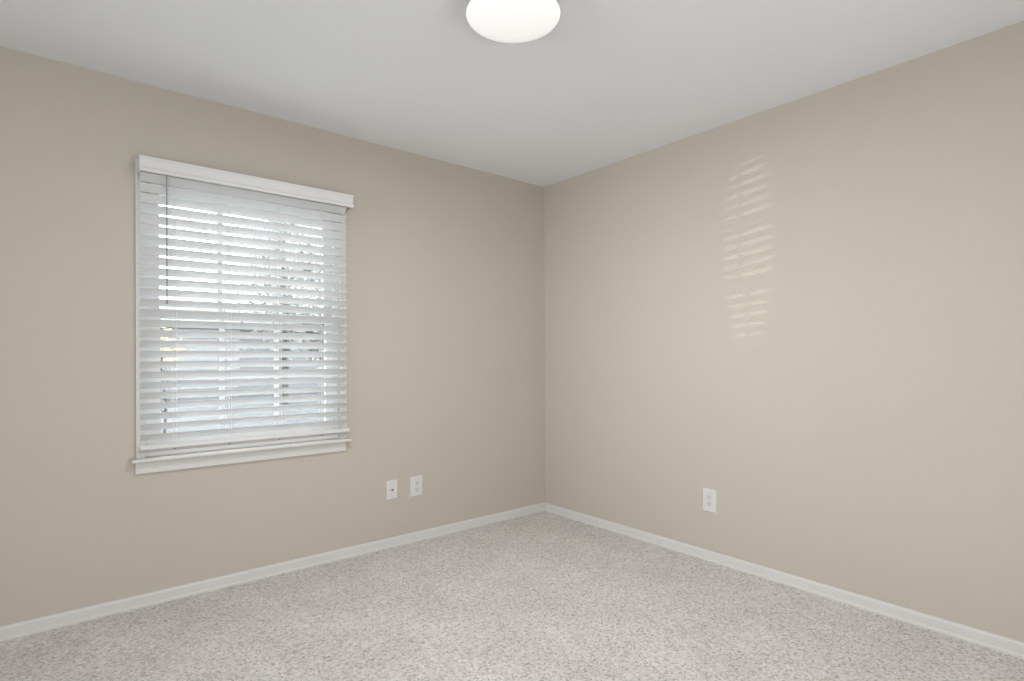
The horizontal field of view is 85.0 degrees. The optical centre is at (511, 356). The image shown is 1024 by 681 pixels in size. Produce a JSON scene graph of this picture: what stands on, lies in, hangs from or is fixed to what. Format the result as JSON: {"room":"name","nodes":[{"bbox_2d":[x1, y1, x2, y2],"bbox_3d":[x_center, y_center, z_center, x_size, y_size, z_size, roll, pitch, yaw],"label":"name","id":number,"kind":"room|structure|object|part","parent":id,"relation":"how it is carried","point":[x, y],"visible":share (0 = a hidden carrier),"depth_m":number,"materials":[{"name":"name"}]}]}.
{"room":"empty bedroom","nodes":[
{"label":"empty bedroom","id":0,"kind":"room"},
{"bbox_2d":[0,46,544,625],"bbox_3d":[-1.728,-0.059,2.691,5.280,2.440,0.140,0,0,-39],"label":"wall","id":1,"kind":"structure","parent":0,"point":[445,330],"depth_m":2.81,"materials":[{"name":"beige paint"}]},
{"bbox_2d":[135,159,144,458],"bbox_3d":[-1.725,-0.222,2.594,0.036,1.386,0.015,0,0,-39],"label":"trim","id":2,"kind":"structure","parent":1,"relation":"attached to","point":[138,275],"depth_m":2.58,"materials":[{"name":"white paint"}]},
{"bbox_2d":[135,442,345,474],"bbox_3d":[-1.349,0.515,2.899,1.009,0.054,0.019,0,0,-39],"label":"trim","id":3,"kind":"structure","parent":1,"relation":"attached to","point":[161,466],"depth_m":2.84,"materials":[{"name":"white paint"}]},
{"bbox_2d":[131,438,351,463],"bbox_3d":[-1.343,0.479,2.902,1.050,0.018,0.062,0,0,-39],"label":"window sill","id":4,"kind":"structure","parent":1,"relation":"attached to","point":[303,444],"depth_m":2.82,"materials":[{"name":"white paint"}]},
{"bbox_2d":[145,182,339,456],"bbox_3d":[-1.404,-0.199,2.971,0.963,1.336,0.120,0,0,-39],"label":"window","id":5,"kind":"structure","parent":1,"relation":"in","point":[309,429],"depth_m":2.89,"materials":[{"name":"white plastic"}]},
{"bbox_3d":[-1.409,-0.512,2.975,0.895,0.643,0.032,0,0,-39],"label":"sash","id":6,"kind":"part","parent":5,"relation":"part of","materials":[{"name":"white plastic"}]},
{"bbox_3d":[-1.383,0.101,2.946,0.895,0.667,0.032,0,0,-39],"label":"sash","id":7,"kind":"part","parent":5,"relation":"part of","materials":[{"name":"white plastic"}]},
{"bbox_2d":[138,155,353,452],"bbox_3d":[-1.312,-0.236,2.875,1.016,1.359,0.075,0,0,-39],"label":"window blind","id":8,"kind":"object","parent":5,"relation":"attached to","point":[169,168],"visible":1,"depth_m":2.82,"materials":[{"name":"white plastic"}]},
{"bbox_3d":[-1.603,-0.216,2.650,0.016,1.305,0.044,0,0,-39],"label":"ladder cord","id":9,"kind":"part","parent":8,"relation":"part of","materials":[{"name":"white fabric"}]},
{"bbox_3d":[-1.420,-0.217,2.800,0.016,1.305,0.044,0,0,-39],"label":"ladder cord","id":10,"kind":"part","parent":8,"relation":"part of","materials":[{"name":"white fabric"}]},
{"bbox_3d":[-1.320,0.424,2.876,0.995,0.037,0.053,0,0,-39],"label":"rail","id":11,"kind":"part","parent":8,"relation":"part of","materials":[{"name":"white paint"}]},
{"bbox_3d":[-1.234,-0.217,2.953,0.016,1.305,0.044,0,0,-39],"label":"ladder cord","id":12,"kind":"part","parent":8,"relation":"part of","materials":[{"name":"white fabric"}]},
{"bbox_3d":[-1.057,-0.218,3.099,0.016,1.305,0.044,0,0,-39],"label":"ladder cord","id":13,"kind":"part","parent":8,"relation":"part of","materials":[{"name":"white fabric"}]},
{"bbox_2d":[147,172,337,205],"bbox_3d":[-1.351,-0.886,2.903,0.939,0.058,0.015,0,0,-39],"label":"trim","id":14,"kind":"structure","parent":1,"relation":"attached to","point":[147,172],"depth_m":2.86,"materials":[{"name":"white paint"}]},
{"bbox_2d":[0,502,545,641],"bbox_3d":[-1.676,1.132,2.630,5.000,0.058,0.017,0,0,-39],"label":"baseboard","id":15,"kind":"structure","parent":1,"relation":"attached to","point":[49,622],"depth_m":2.84,"materials":[{"name":"white paint"}]},
{"bbox_2d":[339,206,346,438],"bbox_3d":[-0.972,-0.224,3.213,0.036,1.386,0.015,0,0,-39],"label":"trim","id":16,"kind":"structure","parent":1,"relation":"attached to","point":[343,436],"depth_m":3.21,"materials":[{"name":"white paint"}]},
{"bbox_2d":[386,479,397,499],"bbox_3d":[-0.729,0.812,3.411,0.073,0.117,0.016,0,0,-39],"label":"cable jack","id":17,"kind":"object","parent":1,"relation":"attached to","point":[392,485],"visible":1,"depth_m":3.41,"materials":[{"name":"grey plastic"}]},
{"bbox_2d":[410,475,421,496],"bbox_3d":[-0.601,0.814,3.521,0.084,0.126,0.008,0,0,-39],"label":"wall outlet","id":18,"kind":"object","parent":1,"relation":"attached to","point":[415,481],"visible":1,"depth_m":3.52,"materials":[{"name":"grey plastic"}]},
{"bbox_2d":[0,0,1023,186],"bbox_3d":[-0.448,-1.342,1.131,5.280,0.120,4.180,0,0,-39],"label":"ceiling","id":19,"kind":"structure","parent":0,"point":[613,81],"depth_m":2.41,"materials":[{"name":"white paint"}]},
{"bbox_2d":[466,0,559,42],"bbox_3d":[0.004,-1.236,1.988,0.334,0.093,0.334,0,0,-39],"label":"ceiling light","id":20,"kind":"object","parent":19,"relation":"attached to","point":[506,21],"visible":1,"depth_m":1.97,"materials":[{"name":"white glass"}]},
{"bbox_2d":[0,511,1023,680],"bbox_3d":[-0.442,1.218,1.131,5.280,0.120,4.180,0,0,-39],"label":"floor","id":21,"kind":"structure","parent":0,"point":[544,595],"depth_m":2.36,"materials":[{"name":"carpet"}]},
{"bbox_2d":[544,21,1023,641],"bbox_3d":[1.584,-0.067,2.710,0.140,2.440,4.040,0,0,-39],"label":"wall","id":22,"kind":"structure","parent":0,"point":[807,312],"depth_m":2.70,"materials":[{"name":"beige paint"}]},
{"bbox_2d":[703,488,715,512],"bbox_3d":[1.117,0.812,3.164,0.008,0.131,0.082,0,0,-39],"label":"wall outlet","id":23,"kind":"object","parent":22,"relation":"attached to","point":[709,495],"visible":1,"depth_m":3.16,"materials":[{"name":"grey plastic"}]},
{"bbox_2d":[545,503,1023,658],"bbox_3d":[1.487,1.124,2.708,0.017,0.058,3.883,0,0,-39],"label":"baseboard","id":24,"kind":"structure","parent":22,"relation":"attached to","point":[1013,647],"depth_m":2.69,"materials":[{"name":"white paint"}]},
{"label":"outside","id":25,"kind":"structure","parent":0,"visible":0},
{"bbox_2d":[161,392,323,432],"bbox_3d":[-22.041,1.863,31.312,80.000,0.200,69.840,0,0,-39],"label":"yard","id":26,"kind":"structure","parent":25,"point":[316,393],"depth_m":17.37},
{"bbox_2d":[161,319,191,432],"bbox_3d":[-7.012,0.434,11.190,0.898,2.586,1.032,0,0,11],"label":"shrub","id":27,"kind":"object","parent":26,"relation":"on","point":[162,338],"visible":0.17,"depth_m":11.23,"materials":[{"name":"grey plant"}]},
{"bbox_3d":[-7.014,-0.365,11.190,0.898,0.989,1.032,0,0,11],"label":"crown","id":28,"kind":"part","parent":27,"relation":"part of","materials":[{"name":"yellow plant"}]},
{"bbox_2d":[159,307,323,398],"bbox_3d":[-12.056,-0.312,29.717,15.400,4.100,8.000,0,0,-39],"label":"house","id":29,"kind":"structure","parent":26,"relation":"on","point":[167,328],"depth_m":24.96,"materials":[{"name":"grey"}]},
{"bbox_2d":[211,214,320,403],"bbox_3d":[-8.182,-2.704,20.598,6.475,8.870,6.670,0,0,14],"label":"tree","id":30,"kind":"object","parent":26,"relation":"on","point":[267,294],"visible":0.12,"depth_m":20.10,"materials":[{"name":"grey plant"}]},
{"bbox_2d":[270,234,323,368],"bbox_3d":[-4.678,-0.884,15.048,3.327,5.215,3.187,0,0,-39],"label":"tree","id":31,"kind":"object","parent":26,"relation":"on","point":[317,306],"visible":0.06,"depth_m":14.65,"materials":[{"name":"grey plant"}]}
]}

